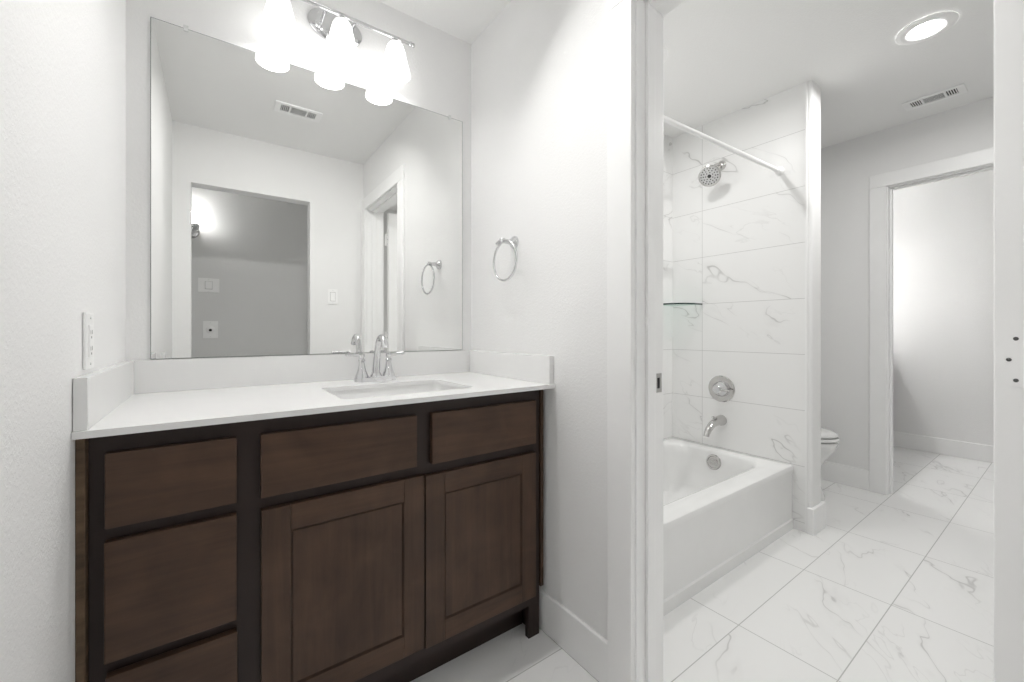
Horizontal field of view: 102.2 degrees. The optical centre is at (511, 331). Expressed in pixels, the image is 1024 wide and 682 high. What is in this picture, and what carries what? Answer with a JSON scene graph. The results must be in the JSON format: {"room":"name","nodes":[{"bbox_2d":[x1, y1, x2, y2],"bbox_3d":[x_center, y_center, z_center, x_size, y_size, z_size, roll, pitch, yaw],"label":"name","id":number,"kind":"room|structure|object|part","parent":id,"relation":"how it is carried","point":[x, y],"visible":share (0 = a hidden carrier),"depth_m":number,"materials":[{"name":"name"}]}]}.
{"room":"bathroom","nodes":[
{"label":"bathroom","id":0,"kind":"room"},
{"bbox_2d":[0,0,125,681],"bbox_3d":[-0.700,-0.130,0.508,0.110,2.440,1.739,0,0,-36],"label":"wall","id":1,"kind":"structure","parent":0,"point":[63,62],"depth_m":0.67,"materials":[{"name":"paint"}]},
{"bbox_2d":[83,312,93,369],"bbox_3d":[-0.883,0.020,0.864,0.008,0.117,0.070,0,0,-36],"label":"wall outlet","id":2,"kind":"object","parent":1,"relation":"attached to","point":[88,318],"visible":1,"depth_m":0.85,"materials":[{"name":"white plastic"}]},
{"bbox_2d":[88,325,92,356],"bbox_3d":[-0.881,0.020,0.865,0.003,0.066,0.034,0,0,-36],"label":"receptacle","id":3,"kind":"object","parent":2,"relation":"attached to","point":[90,327],"depth_m":0.86,"materials":[{"name":"white plastic"}]},
{"bbox_2d":[126,0,470,359],"bbox_3d":[1.017,-0.130,2.893,5.685,2.440,0.120,0,0,-36],"label":"wall","id":4,"kind":"structure","parent":0,"point":[439,63],"depth_m":1.47,"materials":[{"name":"paint"}]},
{"bbox_2d":[134,350,469,393],"bbox_3d":[-0.671,0.138,1.587,1.157,0.100,0.020,0,0,-36],"label":"backsplash","id":5,"kind":"structure","parent":4,"relation":"attached to","point":[161,375],"depth_m":1.45,"materials":[{"name":"white stone"}]},
{"bbox_2d":[150,17,462,358],"bbox_3d":[-0.672,-0.446,1.593,1.092,1.066,0.011,0,0,-36],"label":"wall mirror","id":6,"kind":"object","parent":4,"relation":"attached to","point":[295,210],"visible":1,"depth_m":1.50,"materials":[{"name":"silver mirror"}]},
{"bbox_2d":[260,0,414,83],"bbox_3d":[-0.634,-1.115,1.527,0.560,0.225,0.160,0,0,-36],"label":"vanity light","id":7,"kind":"object","parent":4,"relation":"attached to","point":[341,33],"visible":1,"depth_m":1.50,"materials":[{"name":"white glass"}]},
{"bbox_3d":[-0.782,-1.069,1.391,0.113,0.127,0.113,0,0,-36],"label":"lamp shade","id":8,"kind":"part","parent":7,"relation":"part of","materials":[{"name":"white glass"}]},
{"bbox_3d":[-0.782,-1.063,1.391,0.080,0.123,0.080,0,0,-36],"label":"bulb","id":9,"kind":"part","parent":7,"relation":"part of","materials":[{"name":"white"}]},
{"bbox_3d":[-0.718,-1.137,1.534,0.024,0.024,0.018,0,0,-36],"label":"knob","id":10,"kind":"part","parent":7,"relation":"part of","materials":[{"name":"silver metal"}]},
{"bbox_3d":[-0.687,-1.158,1.512,0.011,0.021,0.089,0,0,-36],"label":"arm","id":11,"kind":"part","parent":7,"relation":"part of","materials":[{"name":"silver metal"}]},
{"bbox_3d":[-0.620,-1.069,1.508,0.113,0.127,0.113,0,0,-36],"label":"lamp shade","id":12,"kind":"part","parent":7,"relation":"part of","materials":[{"name":"white glass"}]},
{"bbox_3d":[-0.620,-1.063,1.508,0.080,0.123,0.080,0,0,-36],"label":"bulb","id":13,"kind":"part","parent":7,"relation":"part of","materials":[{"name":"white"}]},
{"bbox_3d":[-0.458,-1.069,1.625,0.113,0.127,0.113,0,0,-36],"label":"lamp shade","id":14,"kind":"part","parent":7,"relation":"part of","materials":[{"name":"white glass"}]},
{"bbox_3d":[-0.458,-1.063,1.625,0.080,0.123,0.080,0,0,-36],"label":"bulb","id":15,"kind":"part","parent":7,"relation":"part of","materials":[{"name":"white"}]},
{"bbox_2d":[663,134,671,439],"bbox_3d":[0.513,-0.130,2.453,1.496,2.440,0.005,0,0,-36],"label":"tiled wall","id":16,"kind":"structure","parent":4,"relation":"attached to","point":[667,141],"depth_m":2.85,"materials":[{"name":"tile"}]},
{"bbox_2d":[663,303,701,304],"bbox_3d":[1.097,-0.178,2.735,0.218,0.010,0.218,0,0,-36],"label":"corner shelf","id":17,"kind":"object","parent":16,"relation":"attached to","point":[663,303],"visible":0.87,"depth_m":2.67,"materials":[{"name":"clear glass"}]},
{"bbox_2d":[471,0,607,639],"bbox_3d":[0.688,-0.130,0.830,0.120,2.440,2.841,0,0,-36],"label":"wall","id":18,"kind":"structure","parent":0,"point":[539,69],"depth_m":1.47,"materials":[{"name":"paint"}]},
{"bbox_2d":[493,236,518,281],"bbox_3d":[-0.008,-0.289,1.631,0.072,0.188,0.163,0,0,-36],"label":"towel ring","id":19,"kind":"object","parent":18,"relation":"attached to","point":[513,241],"visible":1,"depth_m":1.64,"materials":[{"name":"silver metal"}]},
{"bbox_2d":[539,587,607,681],"bbox_3d":[0.050,1.020,1.601,0.014,0.140,0.844,0,0,-36],"label":"baseboard","id":20,"kind":"structure","parent":18,"relation":"attached to","point":[585,645],"depth_m":1.37,"materials":[{"name":"paint"}]},
{"bbox_2d":[608,0,1023,681],"bbox_3d":[0.613,0.018,0.934,0.156,2.145,0.897,0,0,-36],"label":"door frame","id":21,"kind":"structure","parent":18,"relation":"attached to","point":[635,27],"depth_m":1.21,"materials":[{"name":"paint"}]},
{"bbox_3d":[0.556,0.018,0.895,0.018,2.145,0.894,0,0,-36],"label":"casing","id":22,"kind":"part","parent":21,"relation":"part of","materials":[{"name":"paint"}]},
{"bbox_3d":[0.443,0.156,1.247,0.026,0.058,0.003,0,0,-36],"label":"strike plate","id":23,"kind":"part","parent":21,"relation":"part of","materials":[{"name":"silver metal"}]},
{"bbox_3d":[0.669,0.018,0.975,0.018,2.145,0.897,0,0,-36],"label":"casing","id":24,"kind":"part","parent":21,"relation":"part of","materials":[{"name":"paint"}]},
{"bbox_2d":[994,0,1022,681],"bbox_3d":[1.161,0.062,0.930,0.720,2.031,0.052,0,0,-36],"label":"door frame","id":25,"kind":"structure","parent":18,"relation":"in","point":[1008,14],"depth_m":0.73,"materials":[{"name":"paint"}]},
{"bbox_2d":[377,0,993,147],"bbox_3d":[1.305,-1.380,1.276,7.110,0.060,3.081,0,0,-36],"label":"ceiling","id":26,"kind":"structure","parent":0,"point":[725,57],"depth_m":2.00,"materials":[{"name":"paint"}]},
{"bbox_2d":[663,47,667,62],"bbox_3d":[0.667,-1.345,2.045,0.200,0.010,0.200,0,0,-36],"label":"recessed light","id":27,"kind":"object","parent":26,"relation":"in","point":[665,51],"visible":0.12,"depth_m":2.00,"materials":[{"name":"white plastic"}]},
{"bbox_2d":[895,11,958,44],"bbox_3d":[1.843,-1.345,1.842,0.200,0.010,0.200,0,0,-36],"label":"recessed light","id":28,"kind":"object","parent":26,"relation":"in","point":[925,28],"visible":1,"depth_m":1.83,"materials":[{"name":"white plastic"}]},
{"bbox_2d":[901,83,967,110],"bbox_3d":[2.434,-1.346,2.386,0.132,0.007,0.254,0,0,-36],"label":"ceiling vent","id":29,"kind":"object","parent":26,"relation":"in","point":[959,89],"visible":1,"depth_m":2.38,"materials":[{"name":"metal"}]},
{"bbox_2d":[411,446,993,681],"bbox_3d":[1.305,1.120,1.276,7.110,0.060,3.081,0,0,-36],"label":"floor","id":30,"kind":"structure","parent":0,"point":[898,586],"depth_m":1.64,"materials":[{"name":"tile"}]},
{"bbox_2d":[75,390,542,681],"bbox_3d":[-0.518,0.646,1.363,1.184,0.887,0.559,0,0,-36],"label":"vanity cabinet","id":31,"kind":"object","parent":30,"relation":"on","point":[394,543],"visible":0.95,"depth_m":1.03,"materials":[{"name":"brown wood"}]},
{"bbox_3d":[-0.723,0.539,0.888,0.219,0.241,0.020,0,0,-36],"label":"drawer","id":32,"kind":"part","parent":31,"relation":"part of","materials":[{"name":"brown wood"}]},
{"bbox_3d":[-0.722,0.806,0.889,0.218,0.238,0.020,0,0,-36],"label":"drawer","id":33,"kind":"part","parent":31,"relation":"part of","materials":[{"name":"brown wood"}]},
{"bbox_3d":[-0.722,0.318,0.888,0.218,0.150,0.020,0,0,-36],"label":"drawer","id":34,"kind":"part","parent":31,"relation":"part of","materials":[{"name":"brown wood"}]},
{"bbox_2d":[71,350,554,439],"bbox_3d":[-0.505,0.145,1.356,1.197,0.114,0.590,0,0,-36],"label":"countertop","id":35,"kind":"structure","parent":31,"relation":"on","point":[128,396],"depth_m":1.29,"materials":[{"name":"white stone"}]},
{"bbox_2d":[345,334,404,381],"bbox_3d":[-0.515,0.100,1.568,0.167,0.177,0.155,0,0,7],"label":"faucet","id":36,"kind":"object","parent":35,"relation":"on","point":[361,375],"visible":1,"depth_m":1.55,"materials":[{"name":"silver metal"}]},
{"bbox_3d":[-0.582,0.089,1.524,0.015,0.019,0.062,0,0,42],"label":"lever","id":37,"kind":"part","parent":36,"relation":"part of","materials":[{"name":"silver metal"}]},
{"bbox_3d":[-0.562,0.128,1.547,0.049,0.092,0.049,0,0,-36],"label":"handle","id":38,"kind":"part","parent":36,"relation":"part of","materials":[{"name":"silver metal"}]},
{"bbox_3d":[-0.521,0.179,1.576,0.156,0.018,0.052,0,0,-36],"label":"plate","id":39,"kind":"part","parent":36,"relation":"part of","materials":[{"name":"silver metal"}]},
{"bbox_3d":[-0.493,0.095,1.541,0.046,0.167,0.137,0,0,-36],"label":"spout","id":40,"kind":"part","parent":36,"relation":"part of","materials":[{"name":"silver metal"}]},
{"bbox_3d":[-0.480,0.128,1.606,0.049,0.092,0.049,0,0,-36],"label":"handle","id":41,"kind":"part","parent":36,"relation":"part of","materials":[{"name":"silver metal"}]},
{"bbox_3d":[-0.452,0.089,1.618,0.062,0.019,0.015,0,0,-24],"label":"lever","id":42,"kind":"part","parent":36,"relation":"part of","materials":[{"name":"silver metal"}]},
{"bbox_2d":[329,383,461,398],"bbox_3d":[-0.378,0.270,1.378,0.465,0.134,0.327,0,0,-36],"label":"sink","id":43,"kind":"object","parent":35,"relation":"in","point":[394,390],"visible":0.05,"depth_m":1.51,"materials":[{"name":"white ceramic"}]},
{"bbox_3d":[-0.429,0.454,1.100,0.286,0.062,0.020,0,0,-36],"label":"rail","id":44,"kind":"part","parent":31,"relation":"part of","materials":[{"name":"brown wood"}]},
{"bbox_3d":[-0.428,0.676,1.100,0.294,0.391,0.013,0,0,-36],"label":"door","id":45,"kind":"part","parent":31,"relation":"part of","materials":[{"name":"brown wood"}]},
{"bbox_3d":[-0.429,0.899,1.100,0.286,0.062,0.020,0,0,-36],"label":"rail","id":46,"kind":"part","parent":31,"relation":"part of","materials":[{"name":"brown wood"}]},
{"bbox_3d":[-0.090,0.458,1.345,0.294,0.062,0.020,0,0,-36],"label":"rail","id":47,"kind":"part","parent":31,"relation":"part of","materials":[{"name":"brown wood"}]},
{"bbox_3d":[-0.090,0.681,1.345,0.302,0.392,0.013,0,0,-36],"label":"door","id":48,"kind":"part","parent":31,"relation":"part of","materials":[{"name":"brown wood"}]},
{"bbox_3d":[-0.090,0.904,1.345,0.294,0.062,0.020,0,0,-36],"label":"rail","id":49,"kind":"part","parent":31,"relation":"part of","materials":[{"name":"brown wood"}]},
{"bbox_2d":[663,437,792,616],"bbox_3d":[0.736,0.912,2.150,1.489,0.355,0.745,0,0,-36],"label":"bathtub","id":50,"kind":"object","parent":30,"relation":"on","point":[722,507],"visible":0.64,"depth_m":1.96,"materials":[{"name":"white ceramic"}]},
{"bbox_3d":[1.237,0.802,2.536,0.031,0.091,0.092,0,0,-36],"label":"overflow plate","id":51,"kind":"part","parent":50,"relation":"part of","materials":[{"name":"silver metal"}]},
{"bbox_2d":[821,427,839,500],"bbox_3d":[1.831,0.703,2.914,0.444,0.775,0.777,0,0,-36],"label":"toilet","id":52,"kind":"object","parent":30,"relation":"on","point":[830,439],"visible":0.12,"depth_m":2.60,"materials":[{"name":"white ceramic"}]},
{"bbox_3d":[1.895,0.653,2.826,0.370,0.038,0.549,0,0,-36],"label":"lid","id":53,"kind":"part","parent":52,"relation":"part of","materials":[{"name":"white ceramic"}]},
{"bbox_3d":[1.897,0.689,2.822,0.376,0.019,0.550,0,0,-36],"label":"seat","id":54,"kind":"part","parent":52,"relation":"part of","materials":[{"name":"white plastic"}]},
{"bbox_2d":[807,80,820,507],"bbox_3d":[1.423,-0.130,2.598,0.141,2.440,0.834,0,0,-36],"label":"wall partition","id":55,"kind":"structure","parent":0,"point":[813,90],"depth_m":2.23,"materials":[{"name":"paint"}]},
{"bbox_2d":[672,82,804,531],"bbox_3d":[1.357,-0.130,2.566,0.004,2.440,0.799,0,0,-36],"label":"tiled wall","id":56,"kind":"structure","parent":55,"relation":"attached to","point":[738,242],"depth_m":2.50,"materials":[{"name":"tile"}]},
{"bbox_2d":[698,161,725,186],"bbox_3d":[1.248,-0.985,2.560,0.178,0.180,0.126,0,0,-36],"label":"shower","id":57,"kind":"object","parent":56,"relation":"attached to","point":[709,175],"visible":1,"depth_m":2.53,"materials":[{"name":"silver metal"}]},
{"bbox_2d":[703,415,726,436],"bbox_3d":[1.243,0.584,2.552,0.196,0.120,0.068,0,0,-36],"label":"tub spout","id":58,"kind":"object","parent":56,"relation":"attached to","point":[721,420],"visible":1,"depth_m":2.54,"materials":[{"name":"silver metal"}]},
{"bbox_2d":[708,376,734,401],"bbox_3d":[1.296,0.363,2.590,0.066,0.166,0.166,0,0,-36],"label":"shower valve","id":59,"kind":"object","parent":56,"relation":"attached to","point":[721,388],"visible":1,"depth_m":2.58,"materials":[{"name":"silver metal"}]},
{"bbox_3d":[1.293,0.363,2.588,0.058,0.094,0.094,0,0,-36],"label":"handle","id":60,"kind":"part","parent":59,"relation":"part of","materials":[{"name":"silver metal"}]},
{"bbox_2d":[663,115,783,174],"bbox_3d":[0.911,-0.885,1.907,1.490,0.093,0.048,0,0,-36],"label":"shower rod","id":61,"kind":"object","parent":56,"relation":"attached to","point":[777,170],"visible":0.48,"depth_m":1.95,"materials":[{"name":"paint"}]},
{"bbox_2d":[805,82,806,532],"bbox_3d":[1.593,-0.130,2.239,0.007,2.440,0.010,0,0,-36],"label":"trim","id":62,"kind":"structure","parent":55,"relation":"attached to","point":[805,82],"depth_m":2.24,"materials":[{"name":"paint"}]},
{"bbox_2d":[807,501,824,535],"bbox_3d":[1.426,1.020,2.592,0.171,0.140,0.848,0,0,-36],"label":"baseboard","id":63,"kind":"structure","parent":55,"relation":"attached to","point":[815,515],"depth_m":2.22,"materials":[{"name":"paint"}]},
{"bbox_2d":[821,97,993,469],"bbox_3d":[2.838,-0.130,2.382,0.110,2.440,2.841,0,0,-36],"label":"wall","id":64,"kind":"structure","parent":0,"point":[847,167],"depth_m":2.90,"materials":[{"name":"paint"}]},
{"bbox_2d":[821,461,868,490],"bbox_3d":[2.199,1.020,3.161,0.014,0.140,0.830,0,0,-36],"label":"baseboard","id":65,"kind":"structure","parent":64,"relation":"attached to","point":[851,476],"depth_m":2.92,"materials":[{"name":"paint"}]},
{"bbox_2d":[869,147,993,494],"bbox_3d":[2.778,0.018,2.465,0.146,2.145,0.976,0,0,-36],"label":"door frame","id":66,"kind":"structure","parent":64,"relation":"attached to","point":[881,186],"depth_m":2.77,"materials":[{"name":"paint"}]},
{"bbox_2d":[893,170,993,445],"bbox_3d":[4.139,-0.130,3.321,0.120,2.440,2.841,0,0,-36],"label":"wall","id":67,"kind":"structure","parent":0,"point":[943,230],"depth_m":3.65,"materials":[{"name":"paint"}]},
{"bbox_2d":[893,431,993,462],"bbox_3d":[4.085,1.020,3.282,0.014,0.140,2.841,0,0,-36],"label":"baseboard","id":68,"kind":"structure","parent":67,"relation":"attached to","point":[974,451],"depth_m":3.64,"materials":[{"name":"paint"}]}
]}

